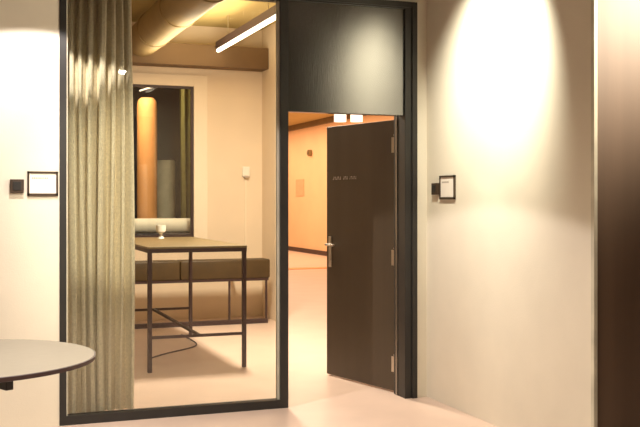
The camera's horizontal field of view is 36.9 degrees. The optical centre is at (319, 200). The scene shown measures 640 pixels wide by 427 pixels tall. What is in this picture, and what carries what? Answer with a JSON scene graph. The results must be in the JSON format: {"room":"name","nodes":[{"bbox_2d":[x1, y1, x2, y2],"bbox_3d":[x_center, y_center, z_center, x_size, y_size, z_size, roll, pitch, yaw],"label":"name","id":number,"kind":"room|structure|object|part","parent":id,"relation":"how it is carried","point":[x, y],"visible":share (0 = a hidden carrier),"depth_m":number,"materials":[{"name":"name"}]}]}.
{"room":"office lobby","nodes":[
{"label":"office lobby","id":0,"kind":"room"},
{"bbox_2d":[133,87,180,217],"bbox_3d":[-2.811,-0.345,13.442,3.150,3.690,3.050,0,0,-21],"label":"wall","id":1,"kind":"structure","parent":0,"point":[168,100],"depth_m":15.11,"materials":[{"name":"paint"}]},
{"bbox_2d":[180,89,189,217],"bbox_3d":[-1.675,-0.700,12.988,0.463,2.600,0.070,0,0,-21],"label":"window curtain","id":2,"kind":"object","parent":1,"relation":"hanging from","point":[184,93],"visible":0.17,"depth_m":12.93,"materials":[{"name":"beige fabric"}]},
{"bbox_2d":[132,22,275,321],"bbox_3d":[-3.744,-0.350,11.086,6.750,3.700,0.710,0,0,-21],"label":"wall","id":3,"kind":"structure","parent":0,"point":[241,105],"depth_m":12.24,"materials":[{"name":"paint"}]},
{"bbox_2d":[133,73,206,238],"bbox_3d":[-2.014,-0.535,11.962,1.235,2.070,0.080,0,0,-21],"label":"window","id":4,"kind":"structure","parent":3,"relation":"in","point":[149,80],"depth_m":12.10,"materials":[{"name":"paint"}]},
{"bbox_2d":[132,43,268,71],"bbox_3d":[-3.814,-1.790,11.129,6.650,0.260,0.280,0,0,-21],"label":"beam","id":5,"kind":"structure","parent":3,"relation":"attached to","point":[176,55],"depth_m":11.90,"materials":[{"name":"paint"}]},
{"bbox_2d":[242,166,249,244],"bbox_3d":[-0.949,0.535,12.318,0.100,1.930,0.060,0,0,-21],"label":"wall sensor","id":6,"kind":"object","parent":3,"relation":"attached to","point":[245,170],"visible":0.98,"depth_m":12.31,"materials":[{"name":"white plastic"}]},
{"bbox_2d":[0,0,426,426],"bbox_3d":[-2.185,-0.350,6.315,6.330,3.700,0.200,0,0,-21],"label":"wall","id":7,"kind":"structure","parent":0,"point":[29,29],"depth_m":6.33,"materials":[{"name":"paint"}]},
{"bbox_2d":[10,179,23,192],"bbox_3d":[-1.979,-0.092,6.269,0.088,0.088,0.031,0,0,-21],"label":"wall switch","id":8,"kind":"object","parent":7,"relation":"attached to","point":[16,185],"visible":1,"depth_m":6.25,"materials":[{"name":"brown plastic"}]},
{"bbox_2d":[27,171,57,195],"bbox_3d":[-1.829,-0.108,6.334,0.196,0.162,0.014,0,0,-21],"label":"room sign","id":9,"kind":"object","parent":7,"relation":"attached to","point":[39,183],"visible":1,"depth_m":6.33,"materials":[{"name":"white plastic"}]},
{"bbox_2d":[68,0,134,413],"bbox_3d":[-0.626,-0.305,7.026,2.452,3.550,0.177,0,0,-21],"label":"curtain","id":10,"kind":"object","parent":7,"relation":"hanging from","point":[101,205],"visible":0.89,"depth_m":6.67,"materials":[{"name":"beige fabric"}]},
{"bbox_2d":[59,0,287,425],"bbox_3d":[-0.993,0.007,6.691,1.603,2.985,0.080,0,0,-21],"label":"window","id":11,"kind":"structure","parent":7,"relation":"in","point":[281,400],"depth_m":6.76,"materials":[{"name":"black metal"}]},
{"bbox_2d":[288,0,416,398],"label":"door","id":12,"kind":"structure","parent":7,"relation":"in","point":[348,57],"depth_m":7.32,"materials":[{"name":"black wood"}]},
{"bbox_3d":[0.086,0.440,8.192,0.007,0.260,0.040,0,0,-34],"label":"handle plate","id":13,"kind":"part","parent":12,"relation":"part of","materials":[{"name":"metal"}]},
{"bbox_3d":[0.189,-1.042,7.141,0.925,0.805,0.075,0,0,-20],"label":"transom panel","id":14,"kind":"part","parent":12,"relation":"part of","materials":[{"name":"laminate"}]},
{"bbox_2d":[131,0,333,125],"bbox_3d":[-3.554,-2.250,18.358,12.600,0.100,23.520,0,0,-21],"label":"ceiling","id":15,"kind":"structure","parent":0,"point":[240,12],"depth_m":11.38,"materials":[{"name":"paint"}]},
{"bbox_2d":[132,0,223,56],"bbox_3d":[-1.340,-1.960,9.438,0.420,0.480,4.620,0,0,-21],"label":"air duct","id":16,"kind":"object","parent":15,"relation":"attached to","point":[164,20],"visible":0.94,"depth_m":9.78,"materials":[{"name":"metal"}]},
{"bbox_2d":[216,2,275,51],"bbox_3d":[-0.536,-2.015,9.942,0.050,0.370,4.200,0,0,-21],"label":"linear light","id":17,"kind":"object","parent":15,"relation":"hanging from","point":[269,15],"visible":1,"depth_m":10.59,"materials":[{"name":"dark metal"},{"name":"glowing white plastic diffuser"}]},
{"bbox_2d":[334,114,345,121],"bbox_3d":[0.314,-1.710,14.979,0.190,0.980,0.190,0,0,-21],"label":"pendant lamp","id":18,"kind":"object","parent":15,"relation":"hanging from","point":[337,117],"visible":0.49,"depth_m":14.90,"materials":[{"name":"white"}]},
{"bbox_2d":[350,115,362,121],"bbox_3d":[0.571,-1.710,14.978,0.190,0.980,0.190,0,0,-21],"label":"pendant lamp","id":19,"kind":"object","parent":15,"relation":"hanging from","point":[353,118],"visible":0.47,"depth_m":14.90,"materials":[{"name":"white"}]},
{"bbox_2d":[51,250,497,426],"bbox_3d":[-1.912,1.550,13.965,12.600,0.100,32.900,0,0,-21],"label":"floor","id":20,"kind":"structure","parent":0,"point":[211,371],"depth_m":8.02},
{"bbox_2d":[0,339,95,390],"bbox_3d":[-1.696,1.125,4.565,1.228,0.750,1.228,0,0,-21],"label":"round table","id":21,"kind":"object","parent":20,"relation":"on","point":[20,359],"visible":1,"depth_m":4.54,"materials":[{"name":"laminate"}]},
{"bbox_3d":[-1.529,0.809,4.407,0.420,0.072,0.036,0,0,43],"label":"support arm","id":22,"kind":"part","parent":21,"relation":"part of","materials":[{"name":"black metal"}]},
{"bbox_2d":[137,97,156,217],"bbox_3d":[-2.342,0.055,13.003,0.270,2.890,0.270,0,0,-21],"label":"round column","id":23,"kind":"structure","parent":20,"relation":"on","point":[146,107],"depth_m":12.89,"materials":[{"name":"paint"}]},
{"bbox_2d":[135,233,189,235],"bbox_3d":[-2.369,0.963,12.262,2.910,1.075,0.470,0,0,-21],"label":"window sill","id":24,"kind":"structure","parent":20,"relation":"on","point":[136,234],"depth_m":12.20,"materials":[{"name":"black wood"}]},
{"bbox_2d":[135,218,189,232],"bbox_3d":[-2.341,0.330,12.257,2.800,0.190,0.190,0,0,-21],"label":"bolster cushion","id":25,"kind":"object","parent":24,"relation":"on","point":[142,225],"visible":0.32,"depth_m":12.31,"materials":[{"name":"beige fabric"}]},
{"bbox_2d":[157,160,174,217],"bbox_3d":[-2.213,0.465,13.799,0.260,2.070,0.260,0,0,-21],"label":"stone column","id":26,"kind":"structure","parent":20,"relation":"on","point":[165,168],"depth_m":13.69,"materials":[{"name":"grey stone"}]},
{"bbox_2d":[152,334,196,357],"bbox_3d":[-1.424,1.492,9.831,0.311,0.013,1.661,0,0,2],"label":"power cable","id":27,"kind":"object","parent":20,"relation":"on","point":[181,334],"visible":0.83,"depth_m":9.51,"materials":[{"name":"rubber"}]},
{"bbox_2d":[135,237,246,372],"bbox_3d":[-1.458,0.954,9.496,0.890,1.092,2.210,0,0,-21],"label":"table","id":28,"kind":"object","parent":20,"relation":"on","point":[150,245],"visible":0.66,"depth_m":8.62,"materials":[{"name":"brown wood"}]},
{"bbox_3d":[-1.479,0.980,8.340,0.036,1.040,0.036,0,0,-20],"label":"leg","id":29,"kind":"part","parent":28,"relation":"part of","materials":[{"name":"metal"}]},
{"bbox_2d":[156,225,165,238],"bbox_3d":[-1.691,0.338,10.204,0.110,0.140,0.110,0,0,-21],"label":"candle holder","id":30,"kind":"object","parent":28,"relation":"on","point":[160,229],"visible":1,"depth_m":10.17,"materials":[{"name":"white ceramic"}]},
{"bbox_3d":[-1.834,1.198,10.503,0.814,0.025,0.024,0,0,-20],"label":"foot rail","id":31,"kind":"part","parent":28,"relation":"part of","materials":[{"name":"metal"}]},
{"bbox_3d":[-1.436,0.980,10.652,0.036,1.040,0.036,0,0,-20],"label":"leg","id":32,"kind":"part","parent":28,"relation":"part of","materials":[{"name":"metal"}]},
{"bbox_3d":[-1.458,0.443,9.496,0.886,0.034,2.206,0,0,-20],"label":"frame","id":33,"kind":"part","parent":28,"relation":"part of","materials":[{"name":"metal"}]},
{"bbox_3d":[-1.081,1.198,8.489,0.814,0.025,0.024,0,0,-20],"label":"foot rail","id":34,"kind":"part","parent":28,"relation":"part of","materials":[{"name":"metal"}]},
{"bbox_3d":[-0.683,0.980,8.638,0.036,1.040,0.036,0,0,-20],"label":"leg","id":35,"kind":"part","parent":28,"relation":"part of","materials":[{"name":"metal"}]},
{"bbox_2d":[135,258,269,328],"bbox_3d":[-2.294,1.110,11.473,3.338,0.780,0.700,0,0,-21],"label":"upholstered bench","id":36,"kind":"object","parent":20,"relation":"on","point":[257,269],"visible":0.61,"depth_m":11.46,"materials":[{"name":"brown leather"}]},
{"bbox_2d":[135,260,179,281],"bbox_3d":[-2.218,0.835,11.272,1.109,0.230,0.270,0,0,-20],"label":"seat cushion","id":37,"kind":"object","parent":36,"relation":"on","point":[162,270],"depth_m":11.26,"materials":[{"name":"brown leather"}]},
{"bbox_3d":[-2.193,1.472,11.164,3.310,0.055,0.050,0,0,-20],"label":"rail","id":38,"kind":"part","parent":36,"relation":"part of","materials":[{"name":"metal"}]},
{"bbox_3d":[-2.218,0.965,11.272,3.300,0.030,0.250,0,0,-20],"label":"bench frame","id":39,"kind":"part","parent":36,"relation":"part of","materials":[{"name":"metal"}]},
{"bbox_2d":[177,258,269,279],"bbox_3d":[-1.175,0.835,11.662,1.109,0.230,0.270,0,0,-20],"label":"seat cushion","id":40,"kind":"object","parent":36,"relation":"on","point":[256,268],"depth_m":11.53,"materials":[{"name":"brown leather"}]},
{"bbox_3d":[-1.093,1.225,11.575,0.022,0.490,0.022,0,0,-20],"label":"leg","id":41,"kind":"part","parent":36,"relation":"part of","materials":[{"name":"metal"}]},
{"bbox_3d":[-0.657,1.225,11.738,0.022,0.490,0.022,0,0,-20],"label":"leg","id":42,"kind":"part","parent":36,"relation":"part of","materials":[{"name":"metal"}]},
{"bbox_2d":[288,267,326,269],"bbox_3d":[0.068,1.494,21.164,1.850,0.012,0.400,0,0,-21],"label":"floor strip","id":43,"kind":"object","parent":20,"relation":"on","point":[299,267],"visible":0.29,"depth_m":20.90,"materials":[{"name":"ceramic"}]},
{"bbox_2d":[288,115,393,250],"bbox_3d":[2.302,-0.350,20.398,0.200,3.700,23.400,0,0,-21],"label":"wall","id":44,"kind":"structure","parent":0,"point":[307,214],"depth_m":26.99,"materials":[{"name":"white paint"}]},
{"bbox_2d":[296,179,303,195],"bbox_3d":[-0.583,-0.360,27.807,0.015,0.480,0.700,0,0,-21],"label":"notice","id":45,"kind":"object","parent":44,"relation":"attached to","point":[299,182],"visible":1,"depth_m":27.74,"materials":[{"name":"paper"}]},
{"bbox_2d":[288,246,326,255],"bbox_3d":[2.159,1.440,20.451,0.030,0.120,23.200,0,0,-21],"label":"baseboard","id":46,"kind":"structure","parent":44,"relation":"attached to","point":[304,250],"depth_m":27.09,"materials":[{"name":"wood"}]},
{"bbox_2d":[307,150,311,155],"bbox_3d":[-0.299,-1.320,26.899,0.120,0.180,0.180,0,0,-21],"label":"wall speaker","id":47,"kind":"object","parent":44,"relation":"attached to","point":[309,152],"visible":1,"depth_m":26.84,"materials":[{"name":"orange plastic"}]},
{"bbox_2d":[288,115,365,131],"bbox_3d":[2.136,-2.125,20.443,0.080,0.150,23.200,0,0,-21],"label":"trim","id":48,"kind":"structure","parent":44,"relation":"attached to","point":[326,120],"depth_m":26.52,"materials":[{"name":"brown wood"}]},
{"bbox_2d":[427,0,590,426],"bbox_3d":[1.233,-0.350,6.496,0.200,3.700,2.255,0,0,-21],"label":"wall","id":49,"kind":"structure","parent":0,"point":[509,81],"depth_m":6.25,"materials":[{"name":"paint"}]},
{"bbox_2d":[431,183,438,194],"bbox_3d":[0.860,-0.083,7.165,0.031,0.088,0.088,0,0,-21],"label":"wall switch","id":50,"kind":"object","parent":49,"relation":"attached to","point":[434,186],"visible":1,"depth_m":7.14,"materials":[{"name":"brown plastic"}]},
{"bbox_2d":[439,175,455,198],"bbox_3d":[0.929,-0.092,7.004,0.014,0.175,0.230,0,0,-21],"label":"room sign","id":51,"kind":"object","parent":49,"relation":"attached to","point":[447,183],"visible":1,"depth_m":7.00,"materials":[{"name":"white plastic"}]},
{"bbox_2d":[591,0,596,426],"bbox_3d":[1.540,-0.150,5.391,0.024,3.300,0.030,0,0,-21],"label":"trim","id":52,"kind":"structure","parent":49,"relation":"attached to","point":[593,2],"depth_m":5.38,"materials":[{"name":"paint"}]},
{"bbox_2d":[597,0,639,426],"bbox_3d":[2.395,-0.150,5.790,1.858,3.300,0.150,0,0,-21],"label":"wall","id":53,"kind":"structure","parent":0,"point":[618,21],"depth_m":5.45,"materials":[{"name":"brown laminate"}]}
]}

